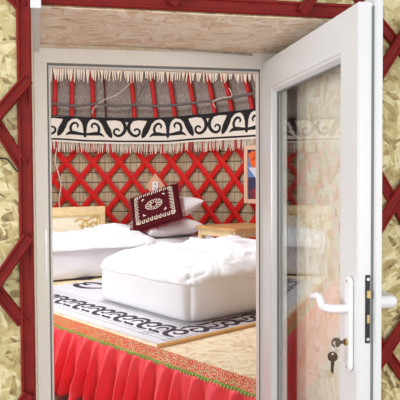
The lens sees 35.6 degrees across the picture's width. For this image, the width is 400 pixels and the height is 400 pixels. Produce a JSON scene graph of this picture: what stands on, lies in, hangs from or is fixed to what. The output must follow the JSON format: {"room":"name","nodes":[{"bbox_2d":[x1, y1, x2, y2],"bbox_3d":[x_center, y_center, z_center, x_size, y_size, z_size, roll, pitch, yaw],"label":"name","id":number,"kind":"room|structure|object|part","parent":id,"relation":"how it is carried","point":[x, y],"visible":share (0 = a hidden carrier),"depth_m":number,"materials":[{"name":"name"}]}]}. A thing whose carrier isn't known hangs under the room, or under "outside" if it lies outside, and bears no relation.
{"room":"traditional dwelling","nodes":[
{"label":"traditional dwelling","id":0,"kind":"room"},
{"bbox_2d":[31,18,37,399],"bbox_3d":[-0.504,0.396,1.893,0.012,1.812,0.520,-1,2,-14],"label":"wall","id":1,"kind":"structure","parent":0,"point":[31,18],"depth_m":1.84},
{"bbox_2d":[30,0,41,51],"bbox_3d":[-0.484,-0.527,1.845,0.028,0.064,0.560,-1,2,-14],"label":"trim","id":2,"kind":"structure","parent":1,"relation":"attached to","point":[35,5],"depth_m":1.72,"materials":[{"name":"white plastic"}]},
{"bbox_2d":[34,48,275,399],"bbox_3d":[-0.122,0.376,2.263,0.908,1.824,0.066,-1,2,-11],"label":"door frame","id":3,"kind":"structure","parent":1,"relation":"in","point":[47,59],"depth_m":2.17,"materials":[{"name":"white plastic"}]},
{"bbox_3d":[-0.530,0.189,2.144,0.006,0.170,0.002,-1,2,-11],"label":"strike plate","id":4,"kind":"part","parent":3,"relation":"part of","materials":[{"name":"grey metal"}]},
{"bbox_2d":[262,0,397,399],"bbox_3d":[0.338,0.381,1.903,0.196,1.773,0.818,-1,2,-11],"label":"door","id":5,"kind":"structure","parent":3,"relation":"attached to","point":[352,41],"depth_m":1.56,"materials":[{"name":"white plastic"}]},
{"bbox_3d":[0.327,0.261,1.589,0.058,0.041,0.131,-1,2,-11],"label":"lever","id":6,"kind":"part","parent":5,"relation":"part of","materials":[{"name":"white metal"}]},
{"bbox_2d":[331,337,343,347],"bbox_3d":[0.341,0.352,1.539,0.034,0.025,0.002,-1,2,-11],"label":"key","id":7,"kind":"object","parent":5,"relation":"in","point":[338,342],"visible":1,"depth_m":1.54,"materials":[{"name":"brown metal"}]},
{"bbox_3d":[0.370,0.307,1.543,0.012,0.237,0.032,-1,2,-11],"label":"handle","id":8,"kind":"part","parent":5,"relation":"part of","materials":[{"name":"white metal"}]},
{"bbox_3d":[0.408,0.266,1.513,0.012,0.167,0.004,-1,2,-11],"label":"lock plate","id":9,"kind":"part","parent":5,"relation":"part of","materials":[{"name":"black metal"}]},
{"bbox_3d":[0.460,0.246,1.618,0.063,0.048,0.148,-1,2,-11],"label":"lever","id":10,"kind":"part","parent":5,"relation":"part of","materials":[{"name":"white metal"}]},
{"bbox_2d":[55,334,241,399],"bbox_3d":[-0.900,1.239,4.705,5.200,0.050,5.100,-1,2,-11],"label":"floor","id":11,"kind":"structure","parent":0,"point":[65,397],"depth_m":3.90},
{"bbox_2d":[53,276,255,399],"bbox_3d":[-0.189,0.941,5.212,3.006,0.506,4.860,-2,2,-41],"label":"platform","id":12,"kind":"object","parent":11,"relation":"on","point":[87,367],"depth_m":3.33,"materials":[{"name":"red fabric"}]},
{"bbox_2d":[52,206,104,231],"bbox_3d":[-1.620,0.384,6.039,1.500,0.612,0.030,-1,2,-32],"label":"headboard","id":13,"kind":"object","parent":12,"relation":"on","point":[64,219],"visible":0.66,"depth_m":6.26,"materials":[{"name":"brown wood"}]},
{"bbox_3d":[-1.624,0.349,6.043,1.400,0.382,0.014,-1,2,-32],"label":"panel","id":14,"kind":"part","parent":13,"relation":"part of","materials":[{"name":"beige wood"}]},
{"bbox_3d":[-1.617,0.327,6.031,1.390,0.327,0.012,-1,2,-32],"label":"moulding","id":15,"kind":"part","parent":13,"relation":"part of","materials":[{"name":"beige wood"}]},
{"bbox_3d":[-1.620,0.384,6.039,1.500,0.612,0.030,-1,2,-32],"label":"frame","id":16,"kind":"part","parent":13,"relation":"part of","materials":[{"name":"brown wood"}]},
{"bbox_2d":[53,234,213,279],"bbox_3d":[-1.005,0.527,5.940,2.339,0.300,0.782,-1,2,-32],"label":"bed","id":17,"kind":"object","parent":12,"relation":"on","point":[86,263],"visible":0.18,"depth_m":5.48,"materials":[{"name":"white fabric"}]},
{"bbox_2d":[53,223,154,252],"bbox_3d":[-1.274,0.339,5.760,1.738,0.202,0.814,-1,2,-32],"label":"duvet","id":18,"kind":"object","parent":17,"relation":"on","point":[112,235],"visible":0.61,"depth_m":5.69,"materials":[{"name":"white fabric"}]},
{"bbox_2d":[128,181,185,232],"bbox_3d":[-0.432,0.084,6.095,0.652,0.533,0.437,0,2,6],"label":"cushion","id":19,"kind":"object","parent":17,"relation":"on","point":[157,208],"visible":0.99,"depth_m":6.01,"materials":[{"name":"red fabric"}]},
{"bbox_2d":[129,219,202,237],"bbox_3d":[-0.368,0.278,6.306,0.619,0.194,0.620,-1,2,-32],"label":"pillow","id":20,"kind":"object","parent":17,"relation":"on","point":[187,226],"visible":0.48,"depth_m":6.07,"materials":[{"name":"white fabric"}]},
{"bbox_2d":[130,196,204,223],"bbox_3d":[-0.344,0.126,6.375,0.548,0.316,0.600,-1,2,-32],"label":"pillow","id":21,"kind":"object","parent":20,"relation":"on","point":[191,204],"visible":0.17,"depth_m":6.22,"materials":[{"name":"white fabric"}]},
{"bbox_2d":[53,277,255,343],"bbox_3d":[-0.098,0.708,5.041,2.482,0.013,2.517,-2,2,-41],"label":"rug","id":22,"kind":"object","parent":12,"relation":"on","point":[84,301],"visible":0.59,"depth_m":3.91,"materials":[{"name":"white fabric"}]},
{"bbox_2d":[102,256,255,321],"bbox_3d":[0.256,0.553,4.638,1.768,0.320,1.122,-2,2,-39],"label":"mattress","id":23,"kind":"object","parent":22,"relation":"on","point":[217,300],"visible":0.38,"depth_m":3.89,"materials":[{"name":"white fabric"}]},
{"bbox_2d":[100,235,255,285],"bbox_3d":[0.158,0.386,4.553,1.537,0.205,1.155,-2,2,-40],"label":"duvet","id":24,"kind":"object","parent":23,"relation":"on","point":[161,261],"visible":0.8,"depth_m":4.07,"materials":[{"name":"white fabric"}]},
{"bbox_2d":[195,223,255,238],"bbox_3d":[0.390,0.464,5.931,0.640,0.439,0.600,-2,2,-36],"label":"table","id":25,"kind":"object","parent":22,"relation":"on","point":[244,230],"visible":0.44,"depth_m":5.73,"materials":[{"name":"brown wood"}]},
{"bbox_3d":[0.017,0.474,5.976,0.050,0.419,0.050,-2,2,-36],"label":"leg","id":26,"kind":"part","parent":25,"relation":"part of","materials":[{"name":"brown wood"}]},
{"bbox_3d":[0.511,0.738,3.892,1.944,0.021,0.024,-2,2,-41],"label":"wood strip","id":27,"kind":"part","parent":12,"relation":"part of","materials":[{"name":"beige wood"}]},
{"bbox_2d":[51,139,255,237],"bbox_3d":[-0.905,0.309,4.676,5.099,1.810,4.897,-1,2,-11],"label":"wall","id":28,"kind":"structure","parent":0,"point":[79,162],"depth_m":7.02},
{"bbox_2d":[52,143,255,238],"bbox_3d":[-0.946,0.283,4.887,5.006,1.688,4.372,-1,2,-11],"label":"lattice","id":29,"kind":"structure","parent":28,"relation":"attached to","point":[196,160],"depth_m":6.96,"materials":[{"name":"red paint"}]},
{"bbox_2d":[52,73,57,152],"bbox_3d":[-1.364,-1.456,6.051,0.052,1.928,1.820,-1,2,-17],"label":"pole","id":30,"kind":"object","parent":29,"relation":"on","point":[55,83],"visible":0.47,"depth_m":6.76,"materials":[{"name":"red paint"}]},
{"bbox_2d":[54,148,61,206],"bbox_3d":[-1.567,-0.232,6.873,0.076,0.687,0.015,-1,2,-16],"label":"cord","id":31,"kind":"object","parent":29,"relation":"hanging from","point":[56,148],"visible":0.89,"depth_m":6.87,"materials":[{"name":"white fabric"}]},
{"bbox_2d":[70,69,74,152],"bbox_3d":[-1.243,-1.458,6.083,0.052,1.928,1.820,-1,2,-13],"label":"pole","id":32,"kind":"object","parent":29,"relation":"on","point":[72,80],"visible":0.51,"depth_m":6.80,"materials":[{"name":"red paint"}]},
{"bbox_2d":[51,69,255,83],"bbox_3d":[-0.235,-1.174,5.949,4.152,0.592,1.230,0,2,22],"label":"band","id":33,"kind":"object","parent":32,"relation":"hanging from","point":[127,74],"visible":0.23,"depth_m":6.60,"materials":[{"name":"beige fabric"}]},
{"bbox_2d":[90,71,95,153],"bbox_3d":[-1.091,-1.460,6.109,0.052,1.928,1.820,0,2,-7],"label":"pole","id":34,"kind":"object","parent":29,"relation":"on","point":[92,82],"visible":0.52,"depth_m":6.83,"materials":[{"name":"red paint"}]},
{"bbox_2d":[103,74,106,152],"bbox_3d":[-1.000,-1.455,6.114,0.018,1.910,1.794,0,2,-4],"label":"pole","id":35,"kind":"object","parent":29,"relation":"on","point":[103,74],"visible":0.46,"depth_m":6.84,"materials":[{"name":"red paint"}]},
{"bbox_2d":[129,71,137,152],"bbox_3d":[-0.788,-1.461,6.118,0.050,1.927,1.819,0,2,4],"label":"pole","id":36,"kind":"object","parent":29,"relation":"on","point":[132,89],"visible":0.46,"depth_m":6.86,"materials":[{"name":"red paint"}]},
{"bbox_2d":[92,82,131,113],"bbox_3d":[-0.963,-1.115,6.811,0.495,0.332,0.043,0,2,17],"label":"string","id":37,"kind":"object","parent":36,"relation":"hanging from","point":[131,82],"visible":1,"depth_m":6.82,"materials":[{"name":"beige fabric"}]},
{"bbox_2d":[149,76,158,152],"bbox_3d":[-0.629,-1.461,6.099,0.049,1.926,1.818,0,2,10],"label":"pole","id":38,"kind":"object","parent":29,"relation":"on","point":[152,85],"visible":0.4,"depth_m":6.82,"materials":[{"name":"red paint"}]},
{"bbox_2d":[146,173,164,191],"bbox_3d":[-0.503,-0.157,6.967,0.218,0.288,0.038,0,2,9],"label":"wall socket","id":39,"kind":"object","parent":29,"relation":"attached to","point":[155,182],"visible":0.87,"depth_m":6.97,"materials":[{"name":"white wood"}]},
{"bbox_2d":[166,73,178,152],"bbox_3d":[-0.489,-1.461,6.069,0.049,1.926,1.818,0,2,15],"label":"pole","id":40,"kind":"object","parent":29,"relation":"on","point":[170,84],"visible":0.38,"depth_m":6.79,"materials":[{"name":"red paint"}]},
{"bbox_2d":[185,73,198,152],"bbox_3d":[-0.340,-1.460,6.023,0.051,1.927,1.819,0,2,20],"label":"pole","id":41,"kind":"object","parent":29,"relation":"on","point":[190,86],"visible":0.33,"depth_m":6.71,"materials":[{"name":"red paint"}]},
{"bbox_2d":[205,73,219,151],"bbox_3d":[-0.198,-1.459,5.962,0.052,1.928,1.820,1,2,26],"label":"pole","id":42,"kind":"object","parent":29,"relation":"on","point":[209,85],"visible":0.38,"depth_m":6.62,"materials":[{"name":"red paint"}]},
{"bbox_2d":[222,75,235,151],"bbox_3d":[-0.078,-1.458,5.898,0.052,1.928,1.820,1,2,31],"label":"pole","id":43,"kind":"object","parent":29,"relation":"on","point":[226,85],"visible":0.3,"depth_m":6.53,"materials":[{"name":"red paint"}]},
{"bbox_2d":[242,76,254,144],"bbox_3d":[0.061,-1.455,5.806,0.052,1.928,1.820,1,2,37],"label":"pole","id":44,"kind":"object","parent":29,"relation":"on","point":[247,86],"visible":0.29,"depth_m":6.40,"materials":[{"name":"red paint"}]},
{"bbox_2d":[51,109,255,154],"bbox_3d":[-1.362,-0.692,5.861,4.721,0.454,1.998,-1,2,-20],"label":"band","id":45,"kind":"object","parent":44,"relation":"attached to","point":[238,125],"visible":0.71,"depth_m":6.85,"materials":[{"name":"beige fabric"}]},
{"bbox_2d":[51,92,255,106],"bbox_3d":[-0.422,-1.061,6.615,2.595,0.097,0.436,0,2,13],"label":"rope","id":46,"kind":"object","parent":44,"relation":"attached to","point":[251,93],"visible":0.8,"depth_m":6.79,"materials":[{"name":"grey fabric"}]},
{"bbox_2d":[128,84,144,115],"bbox_3d":[-0.693,-1.094,6.820,0.284,0.331,0.027,1,2,40],"label":"string","id":47,"kind":"object","parent":46,"relation":"hanging from","point":[144,84],"visible":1,"depth_m":6.83,"materials":[{"name":"grey fabric"}]},
{"bbox_2d":[212,88,232,107],"bbox_3d":[0.234,-1.071,6.540,0.256,0.193,0.050,1,2,41],"label":"string","id":48,"kind":"object","parent":46,"relation":"attached to","point":[229,88],"visible":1,"depth_m":6.53,"materials":[{"name":"beige fabric"}]},
{"bbox_2d":[244,145,255,203],"bbox_3d":[0.701,-0.262,6.321,0.620,0.602,0.030,1,2,42],"label":"framed picture","id":49,"kind":"object","parent":29,"relation":"hanging from","point":[250,150],"visible":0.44,"depth_m":6.48,"materials":[{"name":"beige wood"}]},
{"bbox_2d":[248,151,255,159],"bbox_3d":[0.543,-0.460,6.454,0.063,0.098,0.081,-1,2,-11],"label":"flower","id":50,"kind":"object","parent":49,"relation":"on","point":[251,154],"depth_m":6.46,"materials":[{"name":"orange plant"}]},
{"bbox_2d":[250,158,255,166],"bbox_3d":[0.558,-0.389,6.443,0.101,0.098,0.002,1,2,42],"label":"flower","id":51,"kind":"object","parent":49,"relation":"on","point":[252,160],"depth_m":6.45,"materials":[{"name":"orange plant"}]},
{"bbox_2d":[250,188,255,198],"bbox_3d":[0.567,-0.070,6.447,0.121,0.117,0.002,1,2,42],"label":"flower","id":52,"kind":"object","parent":49,"relation":"on","point":[252,190],"depth_m":6.46,"materials":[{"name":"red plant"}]},
{"bbox_2d":[40,6,329,117],"bbox_3d":[-0.854,-1.485,4.314,5.100,1.800,5.518,-1,2,-11],"label":"ceiling","id":53,"kind":"structure","parent":0,"point":[85,27],"depth_m":2.04,"materials":[{"name":"wood"}]},
{"bbox_2d":[0,0,399,399],"bbox_3d":[0.073,0.004,1.723,4.000,2.600,0.012,-1,2,-11],"label":"wall","id":54,"kind":"structure","parent":0,"point":[10,340],"depth_m":1.62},
{"bbox_2d":[0,157,17,171],"bbox_3d":[-0.509,-0.095,1.595,0.107,0.060,0.006,-1,2,-11],"label":"cable","id":55,"kind":"object","parent":54,"relation":"attached to","point":[8,160],"visible":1,"depth_m":1.60,"materials":[{"name":"black metal"}]},
{"bbox_2d":[0,0,33,399],"bbox_3d":[-0.816,0.138,1.531,0.794,2.605,0.032,-1,2,-11],"label":"lattice panel","id":56,"kind":"object","parent":54,"relation":"attached to","point":[22,85],"visible":1,"depth_m":1.59,"materials":[{"name":"red paint"}]},
{"bbox_2d":[16,0,35,399],"bbox_3d":[-0.448,0.279,1.616,0.036,2.062,0.015,-1,2,-11],"label":"trim","id":57,"kind":"structure","parent":54,"relation":"attached to","point":[23,17],"depth_m":1.60,"materials":[{"name":"red paint"}]},
{"bbox_2d":[41,0,354,18],"bbox_3d":[0.003,-0.528,1.679,0.892,0.040,0.015,-1,2,-11],"label":"trim","id":58,"kind":"structure","parent":54,"relation":"attached to","point":[245,7],"depth_m":1.69,"materials":[{"name":"red paint"}]},
{"bbox_2d":[166,0,316,15],"bbox_3d":[0.166,-0.607,1.692,0.520,0.199,0.015,-1,2,-11],"label":"lattice panel","id":59,"kind":"object","parent":54,"relation":"attached to","point":[305,6],"visible":1,"depth_m":1.71,"materials":[{"name":"red paint"}]},
{"bbox_2d":[353,0,399,380],"bbox_3d":[0.847,-0.024,1.850,0.893,2.815,0.032,-1,2,-11],"label":"lattice panel","id":60,"kind":"object","parent":54,"relation":"attached to","point":[392,197],"visible":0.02,"depth_m":1.79,"materials":[{"name":"red paint"}]},
{"bbox_2d":[296,67,340,399],"bbox_3d":[0.392,0.386,2.067,0.012,1.812,0.518,-1,2,-12],"label":"wall","id":61,"kind":"structure","parent":0,"point":[318,98],"depth_m":2.04,"materials":[{"name":"beige wood"}]},
{"bbox_2d":[287,86,296,399],"bbox_3d":[0.336,0.380,2.276,0.006,1.811,0.084,-1,2,-11],"label":"trim","id":62,"kind":"structure","parent":61,"relation":"attached to","point":[292,92],"depth_m":2.26,"materials":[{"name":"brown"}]},
{"bbox_3d":[0.329,0.365,1.535,0.009,0.022,0.020,-1,2,-11],"label":"ring","id":63,"kind":"object","parent":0,"visible":0},
{"bbox_2d":[327,352,337,372],"bbox_3d":[0.327,0.401,1.535,0.025,0.054,0.002,0,2,15],"label":"key","id":64,"kind":"object","parent":63,"relation":"hanging from","point":[332,358],"visible":1,"depth_m":1.53,"materials":[{"name":"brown metal"}]},
{"bbox_3d":[0.327,0.412,1.535,0.009,0.031,0.002,0,2,15],"label":"blade","id":65,"kind":"part","parent":64,"relation":"part of","materials":[{"name":"grey metal"}]}
]}

